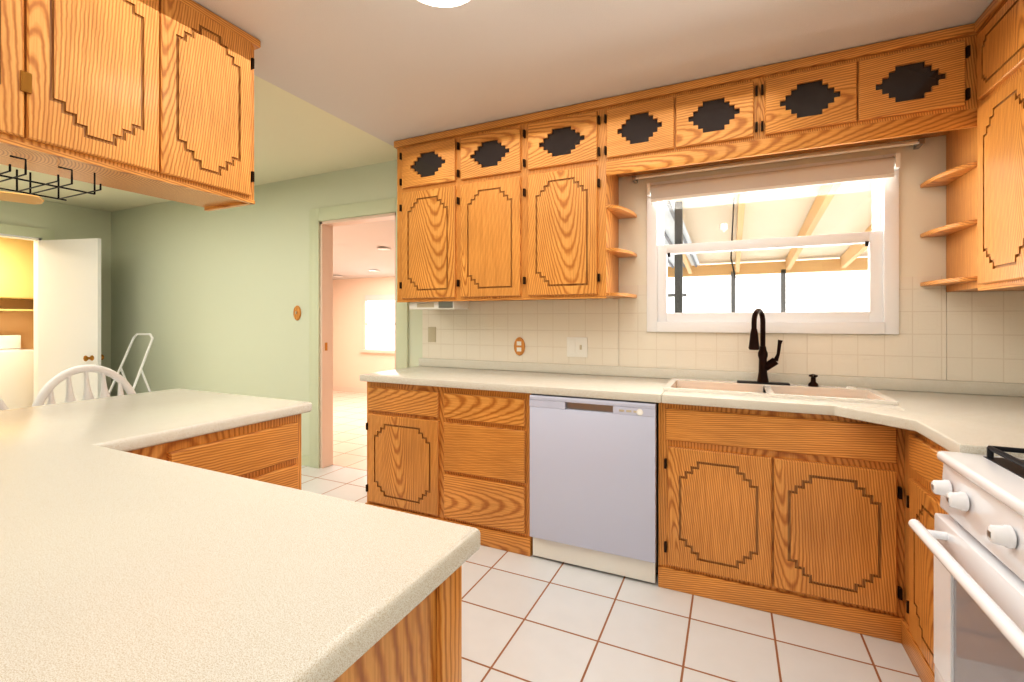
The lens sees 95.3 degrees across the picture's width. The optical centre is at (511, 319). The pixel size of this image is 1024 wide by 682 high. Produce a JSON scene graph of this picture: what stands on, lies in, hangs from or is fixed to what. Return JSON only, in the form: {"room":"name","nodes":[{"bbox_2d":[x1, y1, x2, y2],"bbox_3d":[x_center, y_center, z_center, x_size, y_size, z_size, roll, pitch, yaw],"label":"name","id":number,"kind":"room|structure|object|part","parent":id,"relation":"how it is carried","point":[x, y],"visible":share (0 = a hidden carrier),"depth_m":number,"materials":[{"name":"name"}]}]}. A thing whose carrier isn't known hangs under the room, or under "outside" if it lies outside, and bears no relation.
{"room":"kitchen","nodes":[
{"label":"kitchen","id":0,"kind":"room"},
{"bbox_2d":[0,299,33,348],"bbox_3d":[-6.702,-0.010,5.161,0.120,2.600,2.520,0,0,25],"label":"wall","id":1,"kind":"structure","parent":0,"point":[21,323],"depth_m":5.94,"materials":[{"name":"brown paint"}]},
{"bbox_2d":[0,237,33,299],"bbox_3d":[-6.137,-0.635,5.823,0.336,0.750,0.560,0,0,25],"label":"upper cabinet","id":2,"kind":"object","parent":1,"relation":"attached to","point":[16,268],"depth_m":5.68,"materials":[{"name":"yellow laminate"}]},
{"bbox_2d":[0,200,110,396],"bbox_3d":[-5.088,0.011,4.834,0.120,2.559,1.500,0,0,25],"label":"wall","id":3,"kind":"structure","parent":0,"point":[65,221],"depth_m":5.23,"materials":[{"name":"green"}]},
{"bbox_2d":[0,223,54,240],"bbox_3d":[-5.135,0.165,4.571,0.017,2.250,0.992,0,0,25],"label":"door frame","id":4,"kind":"structure","parent":3,"relation":"attached to","point":[20,230],"depth_m":4.82,"materials":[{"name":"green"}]},
{"bbox_2d":[34,239,41,399],"bbox_3d":[-5.033,0.215,4.950,0.122,2.150,0.022,0,0,25],"label":"door frame","id":5,"kind":"structure","parent":3,"relation":"in","point":[35,318],"depth_m":4.95,"materials":[{"name":"white paint"}]},
{"bbox_2d":[38,238,103,404],"bbox_3d":[-4.575,0.224,4.857,0.745,2.108,0.276,0,0,25],"label":"door","id":6,"kind":"structure","parent":5,"relation":"attached to","point":[69,303],"depth_m":4.81,"materials":[{"name":"white paint"}]},
{"bbox_3d":[-4.290,0.390,4.728,0.071,0.060,0.076,0,0,25],"label":"knob","id":7,"kind":"part","parent":6,"relation":"part of","materials":[{"name":"gold metal"}]},
{"bbox_2d":[333,277,394,387],"bbox_3d":[-2.320,-0.060,8.141,2.320,2.700,0.120,0,0,25],"label":"wall","id":8,"kind":"structure","parent":0,"point":[347,331],"depth_m":8.31,"materials":[{"name":"beige paint"}]},
{"bbox_2d":[333,386,366,392],"bbox_3d":[-1.321,1.245,7.598,4.350,0.090,0.011,0,0,25],"label":"baseboard","id":9,"kind":"structure","parent":8,"relation":"attached to","point":[350,389],"depth_m":8.33,"materials":[{"name":"beige"}]},
{"bbox_2d":[360,294,394,353],"bbox_3d":[-1.952,0.070,7.913,1.540,1.000,0.120,0,0,25],"label":"window","id":10,"kind":"structure","parent":8,"relation":"in","point":[380,337],"depth_m":8.12,"materials":[{"name":"white glass"}]},
{"bbox_3d":[-1.954,-0.380,7.908,1.340,0.100,0.050,0,0,25],"label":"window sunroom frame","id":11,"kind":"part","parent":10,"relation":"part of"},
{"bbox_3d":[-1.954,0.075,7.908,1.340,0.030,0.030,0,0,25],"label":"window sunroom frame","id":12,"kind":"part","parent":10,"relation":"part of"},
{"bbox_2d":[333,220,394,279],"bbox_3d":[-2.007,-1.020,6.138,4.350,0.580,3.240,0,0,25],"label":"ceiling","id":13,"kind":"structure","parent":0,"point":[357,254],"depth_m":6.35,"materials":[{"name":"white paint"}]},
{"bbox_2d":[0,0,992,211],"bbox_3d":[-2.339,-1.307,1.278,8.120,0.100,5.840,0,0,25],"label":"ceiling","id":14,"kind":"structure","parent":0,"point":[390,71],"depth_m":2.21,"materials":[{"name":"white paint"}]},
{"bbox_2d":[0,191,43,204],"bbox_3d":[-3.962,-0.978,3.010,1.242,0.575,1.252,0,0,25],"label":"ceiling fan","id":15,"kind":"object","parent":14,"relation":"hanging from","point":[19,197],"visible":0.94,"depth_m":3.38,"materials":[{"name":"brown wood"}]},
{"bbox_2d":[0,0,260,210],"bbox_3d":[-1.611,-0.847,1.492,0.376,0.814,1.505,0,0,25],"label":"upper cabinet","id":16,"kind":"object","parent":14,"relation":"hanging from","point":[154,98],"visible":1,"depth_m":1.66,"materials":[{"name":"brown wood"}]},
{"bbox_3d":[-1.541,-0.884,1.236,0.020,0.676,0.358,0,0,25],"label":"door","id":17,"kind":"part","parent":16,"relation":"part of","materials":[{"name":"brown wood"}]},
{"bbox_3d":[-1.386,-0.884,1.565,0.020,0.676,0.358,0,0,25],"label":"door","id":18,"kind":"part","parent":16,"relation":"part of","materials":[{"name":"brown wood"}]},
{"bbox_3d":[-1.614,-1.236,1.493,0.370,0.035,1.505,0,0,25],"label":"crown","id":19,"kind":"part","parent":16,"relation":"part of","materials":[{"name":"brown wood"}]},
{"bbox_3d":[-1.231,-0.884,1.895,0.020,0.676,0.358,0,0,25],"label":"door","id":20,"kind":"part","parent":16,"relation":"part of","materials":[{"name":"brown wood"}]},
{"bbox_2d":[254,73,393,145],"bbox_3d":[-1.929,-1.263,1.086,0.015,0.012,5.600,0,0,25],"label":"ceiling step edge","id":21,"kind":"structure","parent":14,"relation":"attached to","point":[319,107],"depth_m":2.75,"materials":[{"name":"white paint"}]},
{"bbox_2d":[419,0,468,6],"bbox_3d":[-0.257,-1.208,1.654,0.340,0.095,0.340,0,0,25],"label":"kitchen ceiling light","id":22,"kind":"object","parent":14,"relation":"attached to","point":[444,3],"visible":1,"depth_m":1.73,"materials":[{"name":"white glass"}]},
{"bbox_2d":[111,135,1021,455],"bbox_3d":[-1.123,0.011,3.867,8.120,2.559,0.120,0,0,25],"label":"wall","id":23,"kind":"structure","parent":0,"point":[209,301],"depth_m":4.41,"materials":[{"name":"green paint"}]},
{"bbox_2d":[293,305,301,320],"bbox_3d":[-1.923,-0.060,4.163,0.090,0.134,0.021,0,0,25],"label":"switch","id":24,"kind":"object","parent":23,"relation":"attached to","point":[297,311],"depth_m":4.16,"materials":[{"name":"brown wood"}]},
{"bbox_2d":[301,455,308,466],"bbox_3d":[-3.245,1.245,4.790,3.255,0.090,0.011,0,0,25],"label":"baseboard","id":25,"kind":"structure","parent":23,"relation":"attached to","point":[304,460],"depth_m":4.12,"materials":[{"name":"green"}]},
{"bbox_2d":[320,222,332,467],"bbox_3d":[-1.631,0.220,4.105,0.022,2.140,0.122,0,0,25],"label":"door frame","id":26,"kind":"structure","parent":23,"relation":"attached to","point":[326,336],"depth_m":4.09,"materials":[{"name":"beige"}]},
{"bbox_2d":[320,213,395,226],"bbox_3d":[-1.263,-0.841,3.933,0.830,0.022,0.122,0,0,25],"label":"door frame","id":27,"kind":"structure","parent":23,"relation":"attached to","point":[366,219],"depth_m":3.90,"materials":[{"name":"beige"}]},
{"bbox_2d":[309,198,407,468],"bbox_3d":[-1.293,0.163,3.870,1.060,2.255,0.017,0,0,25],"label":"door frame","id":28,"kind":"structure","parent":23,"relation":"attached to","point":[314,338],"depth_m":4.05,"materials":[{"name":"green"}]},
{"bbox_2d":[395,213,395,368],"bbox_3d":[-0.896,0.220,3.760,0.022,2.140,0.122,0,0,25],"label":"door frame","id":29,"kind":"structure","parent":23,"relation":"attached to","point":[395,291],"depth_m":3.71,"materials":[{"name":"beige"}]},
{"bbox_2d":[394,128,469,303],"bbox_3d":[-0.513,-0.694,3.319,0.509,1.118,0.347,0,0,25],"label":"upper cabinet","id":30,"kind":"object","parent":23,"relation":"attached to","point":[427,165],"depth_m":3.16,"materials":[{"name":"brown wood"}]},
{"bbox_3d":[-0.569,-0.514,3.165,0.434,0.735,0.020,0,0,25],"label":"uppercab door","id":31,"kind":"part","parent":30,"relation":"part of","materials":[{"name":"brown wood"}]},
{"bbox_3d":[-0.449,-0.102,3.151,0.110,0.043,0.005,0,0,25],"label":"undercab radio door","id":32,"kind":"part","parent":30,"relation":"part of","materials":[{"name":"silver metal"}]},
{"bbox_3d":[0.578,-1.232,2.636,3.095,0.045,0.042,0,0,25],"label":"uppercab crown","id":33,"kind":"part","parent":30,"relation":"part of","materials":[{"name":"brown wood"}]},
{"bbox_2d":[458,115,525,300],"bbox_3d":[-0.069,-0.694,3.110,0.474,1.118,0.347,0,0,25],"label":"upper cabinet","id":34,"kind":"object","parent":23,"relation":"attached to","point":[525,207],"depth_m":2.95,"materials":[{"name":"brown wood"}]},
{"bbox_3d":[-0.140,-0.514,2.963,0.426,0.735,0.020,0,0,25],"label":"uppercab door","id":35,"kind":"part","parent":34,"relation":"part of","materials":[{"name":"brown wood"}]},
{"bbox_2d":[526,98,621,299],"bbox_3d":[0.374,-0.694,2.903,0.503,1.118,0.347,0,0,25],"label":"upper cabinet","id":36,"kind":"object","parent":23,"relation":"attached to","point":[574,212],"depth_m":2.74,"materials":[{"name":"brown wood"}]},
{"label":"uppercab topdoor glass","id":37,"kind":"part","parent":36,"relation":"part of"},
{"label":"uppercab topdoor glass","id":38,"kind":"part","parent":36,"relation":"part of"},
{"label":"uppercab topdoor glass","id":39,"kind":"part","parent":36,"relation":"part of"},
{"bbox_3d":[0.294,-0.514,2.760,0.429,0.735,0.020,0,0,25],"label":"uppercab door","id":40,"kind":"part","parent":36,"relation":"part of","materials":[{"name":"brown wood"}]},
{"bbox_2d":[605,204,636,219],"bbox_3d":[0.655,-0.645,2.775,0.114,0.020,0.330,0,0,25],"label":"shelf","id":41,"kind":"object","parent":36,"relation":"attached to","point":[617,212],"depth_m":2.76,"materials":[{"name":"brown wood"}]},
{"bbox_2d":[605,247,636,257],"bbox_3d":[0.655,-0.400,2.775,0.114,0.020,0.330,0,0,25],"label":"shelf","id":42,"kind":"object","parent":36,"relation":"attached to","point":[611,252],"depth_m":2.75,"materials":[{"name":"brown wood"}]},
{"bbox_2d":[605,292,636,298],"bbox_3d":[0.655,-0.145,2.775,0.114,0.020,0.330,0,0,25],"label":"shelf","id":43,"kind":"object","parent":36,"relation":"attached to","point":[607,294],"depth_m":2.71,"materials":[{"name":"brown wood"}]},
{"label":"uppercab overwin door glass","id":44,"kind":"part","parent":36,"relation":"part of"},
{"label":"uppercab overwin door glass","id":45,"kind":"part","parent":36,"relation":"part of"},
{"label":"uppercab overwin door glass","id":46,"kind":"part","parent":36,"relation":"part of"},
{"label":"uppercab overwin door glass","id":47,"kind":"part","parent":36,"relation":"part of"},
{"bbox_2d":[606,84,681,179],"bbox_3d":[0.771,-1.077,2.717,0.374,0.354,0.347,0,0,25],"label":"upper cabinet","id":48,"kind":"object","parent":23,"relation":"attached to","point":[642,126],"depth_m":2.56,"materials":[{"name":"brown wood"}]},
{"bbox_3d":[0.702,-1.052,2.568,0.362,0.275,0.020,0,0,25],"label":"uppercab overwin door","id":49,"kind":"part","parent":48,"relation":"part of","materials":[{"name":"brown wood"}]},
{"bbox_2d":[419,358,1023,395],"bbox_3d":[0.847,0.325,2.861,3.452,0.060,0.019,0,0,25],"label":"backsplash","id":50,"kind":"structure","parent":23,"relation":"attached to","point":[900,384],"depth_m":2.64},
{"bbox_2d":[422,276,1023,383],"bbox_3d":[0.862,0.040,2.859,3.429,0.510,0.017,0,0,25],"label":"backsplash","id":51,"kind":"structure","parent":23,"relation":"attached to","point":[943,334],"depth_m":2.65,"materials":[{"name":"tile"}]},
{"bbox_2d":[428,326,435,342],"bbox_3d":[-0.609,0.113,3.550,0.070,0.115,0.005,0,0,25],"label":"outlet","id":52,"kind":"object","parent":51,"relation":"attached to","point":[431,329],"depth_m":3.55,"materials":[{"name":"beige plastic"}]},
{"bbox_2d":[513,337,525,355],"bbox_3d":[0.050,0.185,3.237,0.084,0.128,0.011,0,0,25],"label":"outlet","id":53,"kind":"object","parent":51,"relation":"attached to","point":[519,343],"depth_m":3.23,"materials":[{"name":"brown"}]},
{"bbox_2d":[566,337,587,357],"bbox_3d":[0.426,0.180,3.060,0.140,0.130,0.012,0,0,25],"label":"outlet","id":54,"kind":"object","parent":51,"relation":"attached to","point":[576,347],"depth_m":3.06,"materials":[{"name":"beige plastic"}]},
{"bbox_2d":[632,138,924,333],"bbox_3d":[1.398,-0.401,2.625,1.390,0.949,0.185,0,0,25],"label":"kitchen window","id":55,"kind":"structure","parent":23,"relation":"in","point":[881,242],"depth_m":2.54,"materials":[{"name":"white plastic"}]},
{"bbox_3d":[0.927,-0.589,2.899,0.030,0.378,0.030,0,0,25],"label":"window sash","id":56,"kind":"part","parent":55,"relation":"part of","materials":[{"name":"white plastic"}]},
{"bbox_3d":[0.922,-0.221,2.860,0.055,0.468,0.035,0,0,25],"label":"window sash","id":57,"kind":"part","parent":55,"relation":"part of","materials":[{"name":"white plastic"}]},
{"bbox_3d":[1.400,-0.427,2.635,1.001,0.055,0.035,0,0,25],"label":"window sash","id":58,"kind":"part","parent":55,"relation":"part of","materials":[{"name":"white plastic"}]},
{"bbox_3d":[1.400,-0.015,2.635,1.001,0.055,0.035,0,0,25],"label":"window sash","id":59,"kind":"part","parent":55,"relation":"part of","materials":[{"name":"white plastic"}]},
{"bbox_3d":[1.365,-0.862,2.555,1.360,0.015,0.016,0,0,25],"label":"curtain rod","id":60,"kind":"part","parent":55,"relation":"part of","materials":[{"name":"white"}]},
{"bbox_3d":[1.878,-0.221,2.411,0.055,0.468,0.035,0,0,25],"label":"window sash","id":61,"kind":"part","parent":55,"relation":"part of","materials":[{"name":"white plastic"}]},
{"bbox_3d":[1.905,-0.589,2.439,0.030,0.378,0.030,0,0,25],"label":"window sash","id":62,"kind":"part","parent":55,"relation":"part of","materials":[{"name":"white plastic"}]},
{"bbox_2d":[850,24,969,147],"bbox_3d":[1.853,-1.077,2.208,0.423,0.354,0.347,0,0,25],"label":"upper cabinet","id":63,"kind":"object","parent":23,"relation":"attached to","point":[916,86],"depth_m":2.06,"materials":[{"name":"brown wood"}]},
{"bbox_3d":[1.763,-1.052,2.070,0.373,0.275,0.020,0,0,25],"label":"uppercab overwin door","id":64,"kind":"part","parent":63,"relation":"part of","materials":[{"name":"brown wood"}]},
{"bbox_2d":[934,112,969,291],"bbox_3d":[2.178,-0.694,2.043,0.347,1.118,0.369,0,0,25],"label":"upper cabinet","id":65,"kind":"object","parent":23,"relation":"attached to","point":[956,177],"depth_m":2.14,"materials":[{"name":"brown wood"}]},
{"bbox_2d":[920,161,978,188],"bbox_3d":[2.000,-0.662,2.144,0.100,0.020,0.330,0,0,25],"label":"shelf","id":66,"kind":"object","parent":65,"relation":"attached to","point":[948,178],"depth_m":2.12,"materials":[{"name":"brown wood"}]},
{"bbox_2d":[920,219,978,237],"bbox_3d":[2.000,-0.416,2.144,0.100,0.020,0.330,0,0,25],"label":"shelf","id":67,"kind":"object","parent":65,"relation":"attached to","point":[953,230],"depth_m":2.12,"materials":[{"name":"brown wood"}]},
{"bbox_2d":[920,276,978,286],"bbox_3d":[2.000,-0.175,2.144,0.100,0.020,0.330,0,0,25],"label":"shelf","id":68,"kind":"object","parent":65,"relation":"attached to","point":[955,281],"depth_m":2.10,"materials":[{"name":"brown wood"}]},
{"bbox_2d":[301,391,920,681],"bbox_3d":[-1.625,1.315,2.799,8.120,0.050,9.200,0,0,25],"label":"floor","id":69,"kind":"structure","parent":0,"point":[532,618],"depth_m":1.93,"materials":[{"name":"tile"}]},
{"bbox_2d":[0,398,8,409],"bbox_3d":[-2.236,0.763,1.879,0.511,1.055,0.504,0,0,25],"label":"chair","id":70,"kind":"object","parent":69,"relation":"on","point":[3,406],"visible":0.06,"depth_m":2.14,"materials":[{"name":"white paint"}]},
{"bbox_2d":[31,365,135,406],"bbox_3d":[-2.018,0.763,2.343,0.511,1.055,0.504,0,0,25],"label":"chair","id":71,"kind":"object","parent":69,"relation":"on","point":[45,392],"visible":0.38,"depth_m":2.42,"materials":[{"name":"white paint"}]},
{"bbox_2d":[109,333,153,396],"bbox_3d":[-3.866,0.715,4.707,0.462,1.151,0.580,0,0,25],"label":"step ladder","id":72,"kind":"object","parent":69,"relation":"on","point":[140,371],"visible":0.15,"depth_m":4.73,"materials":[{"name":"white metal"}]},
{"bbox_2d":[348,572,461,681],"bbox_3d":[-0.433,0.847,0.616,0.492,0.888,0.640,0,0,25],"label":"base cabinet","id":73,"kind":"object","parent":69,"relation":"on","point":[430,648],"depth_m":0.72,"materials":[{"name":"brown wood"}]},
{"bbox_2d":[0,388,479,681],"bbox_3d":[-1.040,0.378,1.303,2.210,0.046,1.450,0,0,25],"label":"countertop","id":74,"kind":"structure","parent":73,"relation":"on","point":[171,535],"depth_m":0.72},
{"bbox_3d":[-1.017,0.510,1.751,0.020,0.150,0.500,0,0,25],"label":"drawer","id":75,"kind":"part","parent":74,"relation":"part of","materials":[{"name":"brown wood"}]},
{"bbox_2d":[365,384,532,555],"bbox_3d":[-0.296,0.845,3.062,1.162,0.890,0.627,0,0,25],"label":"base cabinet","id":76,"kind":"object","parent":69,"relation":"on","point":[461,456],"depth_m":2.74,"materials":[{"name":"brown wood"}]},
{"bbox_3d":[-0.683,0.510,2.909,0.540,0.150,0.020,0,0,25],"label":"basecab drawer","id":77,"kind":"part","parent":76,"relation":"part of","materials":[{"name":"brown wood"}]},
{"bbox_3d":[-0.683,0.889,2.909,0.540,0.565,0.020,0,0,25],"label":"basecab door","id":78,"kind":"part","parent":76,"relation":"part of","materials":[{"name":"brown wood"}]},
{"bbox_3d":[-0.165,1.044,2.666,0.525,0.255,0.020,0,0,25],"label":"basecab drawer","id":79,"kind":"part","parent":76,"relation":"part of","materials":[{"name":"brown wood"}]},
{"bbox_3d":[-0.165,0.752,2.666,0.525,0.285,0.020,0,0,25],"label":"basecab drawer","id":80,"kind":"part","parent":76,"relation":"part of","materials":[{"name":"brown wood"}]},
{"bbox_3d":[-0.165,0.510,2.666,0.525,0.150,0.020,0,0,25],"label":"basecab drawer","id":81,"kind":"part","parent":76,"relation":"part of","materials":[{"name":"brown wood"}]},
{"bbox_2d":[529,394,657,582],"bbox_3d":[0.525,0.841,2.657,0.653,0.874,0.645,0,0,25],"label":"dishwasher","id":82,"kind":"object","parent":69,"relation":"on","point":[593,483],"visible":0.94,"depth_m":2.36,"materials":[{"name":"white metal"}]},
{"bbox_3d":[0.193,0.447,2.483,0.200,0.037,0.043,0,0,25],"label":"door","id":83,"kind":"part","parent":82,"relation":"part of","materials":[{"name":"blue"}]},
{"bbox_3d":[0.602,0.447,2.291,0.203,0.037,0.043,0,0,25],"label":"door","id":84,"kind":"part","parent":82,"relation":"part of","materials":[{"name":"blue"}]},
{"bbox_2d":[658,404,894,641],"bbox_3d":[1.264,0.845,2.330,0.946,0.890,0.627,0,0,25],"label":"base cabinet","id":85,"kind":"object","parent":69,"relation":"on","point":[805,497],"depth_m":2.03,"materials":[{"name":"brown wood"}]},
{"bbox_2d":[359,364,898,415],"bbox_3d":[0.415,0.376,2.714,2.795,0.042,0.652,0,0,25],"label":"countertop","id":86,"kind":"structure","parent":85,"relation":"on","point":[633,388],"depth_m":2.52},
{"bbox_3d":[0.945,0.889,2.145,0.437,0.565,0.020,0,0,25],"label":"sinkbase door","id":87,"kind":"part","parent":85,"relation":"part of","materials":[{"name":"brown wood"}]},
{"bbox_3d":[1.344,0.889,1.957,0.430,0.565,0.020,0,0,25],"label":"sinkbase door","id":88,"kind":"part","parent":85,"relation":"part of","materials":[{"name":"brown wood"}]},
{"bbox_2d":[835,388,1023,457],"bbox_3d":[1.754,0.376,1.779,0.890,0.042,1.208,0,0,25],"label":"countertop","id":89,"kind":"structure","parent":85,"relation":"on","point":[924,423],"depth_m":1.77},
{"bbox_2d":[739,308,818,383],"bbox_3d":[1.384,0.141,2.431,0.379,0.405,0.173,0,0,25],"label":"faucet","id":90,"kind":"object","parent":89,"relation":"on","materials":[{"name":"black metal"}]},
{"bbox_2d":[663,376,898,403],"bbox_3d":[1.280,0.447,2.349,0.944,0.208,0.439,0,0,25],"label":"sink","id":91,"kind":"object","parent":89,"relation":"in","point":[677,383],"depth_m":2.37,"materials":[{"name":"white ceramic"}]},
{"bbox_2d":[807,373,818,386],"bbox_3d":[1.558,0.312,2.412,0.048,0.062,0.048,0,0,25],"label":"soap dispenser","id":92,"kind":"object","parent":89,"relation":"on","point":[813,383],"depth_m":2.40,"materials":[{"name":"black metal"}]},
{"bbox_2d":[895,452,948,681],"bbox_3d":[1.725,0.845,1.457,0.670,0.890,0.601,0,0,25],"label":"base cabinet","id":93,"kind":"object","parent":69,"relation":"on","point":[914,475],"depth_m":1.70,"materials":[{"name":"brown wood"}]},
{"bbox_3d":[1.406,0.492,1.543,0.020,0.125,0.470,0,0,25],"label":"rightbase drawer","id":94,"kind":"part","parent":93,"relation":"part of","materials":[{"name":"brown wood"}]},
{"bbox_3d":[1.406,0.884,1.543,0.020,0.575,0.470,0,0,25],"label":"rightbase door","id":95,"kind":"part","parent":93,"relation":"part of","materials":[{"name":"brown wood"}]},
{"bbox_2d":[908,445,1023,681],"bbox_3d":[1.365,0.777,0.868,0.803,1.025,0.755,0,0,25],"label":"range","id":96,"kind":"object","parent":69,"relation":"on","point":[973,541],"visible":1,"depth_m":1.13,"materials":[{"name":"white metal"}]},
{"bbox_3d":[1.161,0.590,1.281,0.052,0.021,0.022,0,0,25],"label":"handle post","id":97,"kind":"part","parent":96,"relation":"part of","materials":[{"name":"white metal"}]},
{"bbox_3d":[1.190,0.467,1.295,0.034,0.048,0.048,0,0,25],"label":"knob","id":98,"kind":"part","parent":96,"relation":"part of","materials":[{"name":"white plastic"}]},
{"bbox_3d":[1.214,0.818,1.286,0.045,0.345,0.115,0,0,25],"label":"door","id":99,"kind":"part","parent":96,"relation":"part of","materials":[{"name":"white metal"}]},
{"bbox_3d":[1.148,0.467,1.204,0.034,0.048,0.048,0,0,25],"label":"knob","id":100,"kind":"part","parent":96,"relation":"part of","materials":[{"name":"white plastic"}]},
{"bbox_3d":[1.080,0.600,1.001,0.045,0.090,0.745,0,0,25],"label":"door","id":101,"kind":"part","parent":96,"relation":"part of","materials":[{"name":"white metal"}]},
{"bbox_3d":[1.080,1.032,1.001,0.045,0.085,0.745,0,0,25],"label":"door","id":102,"kind":"part","parent":96,"relation":"part of","materials":[{"name":"white metal"}]},
{"bbox_3d":[1.068,0.818,1.007,0.006,0.345,0.515,0,0,25],"label":"door glass","id":103,"kind":"part","parent":96,"relation":"part of","materials":[{"name":"grey glass"}]},
{"bbox_3d":[1.056,0.467,1.010,0.034,0.048,0.048,0,0,25],"label":"knob","id":104,"kind":"part","parent":96,"relation":"part of","materials":[{"name":"white plastic"}]},
{"bbox_2d":[678,67,761,168],"bbox_3d":[1.120,-1.077,2.552,0.398,0.354,0.347,0,0,25],"label":"upper cabinet","id":105,"kind":"object","parent":0,"relation":"attached to","point":[720,116],"depth_m":2.40,"materials":[{"name":"brown wood"}]},
{"bbox_3d":[1.041,-1.052,2.409,0.367,0.275,0.020,0,0,25],"label":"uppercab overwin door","id":106,"kind":"part","parent":105,"relation":"part of","materials":[{"name":"brown wood"}]},
{"bbox_2d":[758,46,861,159],"bbox_3d":[1.481,-1.077,2.383,0.399,0.354,0.347,0,0,25],"label":"upper cabinet","id":107,"kind":"object","parent":0,"relation":"attached to","point":[811,104],"depth_m":2.23,"materials":[{"name":"brown wood"}]},
{"bbox_3d":[1.421,-1.052,2.231,0.371,0.275,0.020,0,0,25],"label":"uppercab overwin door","id":108,"kind":"part","parent":107,"relation":"part of","materials":[{"name":"brown wood"}]},
{"bbox_2d":[970,0,1023,291],"bbox_3d":[2.007,-0.694,1.679,0.347,1.118,0.437,0,0,25],"label":"upper cabinet","id":109,"kind":"object","parent":0,"relation":"attached to","point":[997,36],"depth_m":1.81,"materials":[{"name":"brown wood"}]},
{"bbox_3d":[1.781,-1.232,1.560,0.042,0.045,0.883,0,0,25],"label":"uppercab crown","id":110,"kind":"part","parent":109,"relation":"part of","materials":[{"name":"brown wood"}]},
{"bbox_3d":[1.861,-0.514,1.751,0.020,0.735,0.430,0,0,25],"label":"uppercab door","id":111,"kind":"part","parent":109,"relation":"part of","materials":[{"name":"brown wood"}]},
{"bbox_3d":[-6.032,1.315,4.846,1.600,0.050,2.520,0,0,25],"label":"floor","id":112,"kind":"structure","parent":0,"visible":0},
{"bbox_2d":[0,335,33,408],"bbox_3d":[-6.110,0.740,5.446,0.690,1.100,0.700,0,0,25],"label":"dryer","id":113,"kind":"object","parent":112,"relation":"on","point":[16,376],"visible":0.58,"depth_m":5.44,"materials":[{"name":"white metal"}]},
{"label":"outside","id":114,"kind":"structure","parent":0,"visible":0},
{"bbox_2d":[664,180,871,312],"bbox_3d":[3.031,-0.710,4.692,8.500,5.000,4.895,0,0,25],"label":"window glass","id":115,"kind":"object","parent":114,"point":[816,285],"depth_m":5.25,"materials":[{"name":"clear glass"}]}
]}

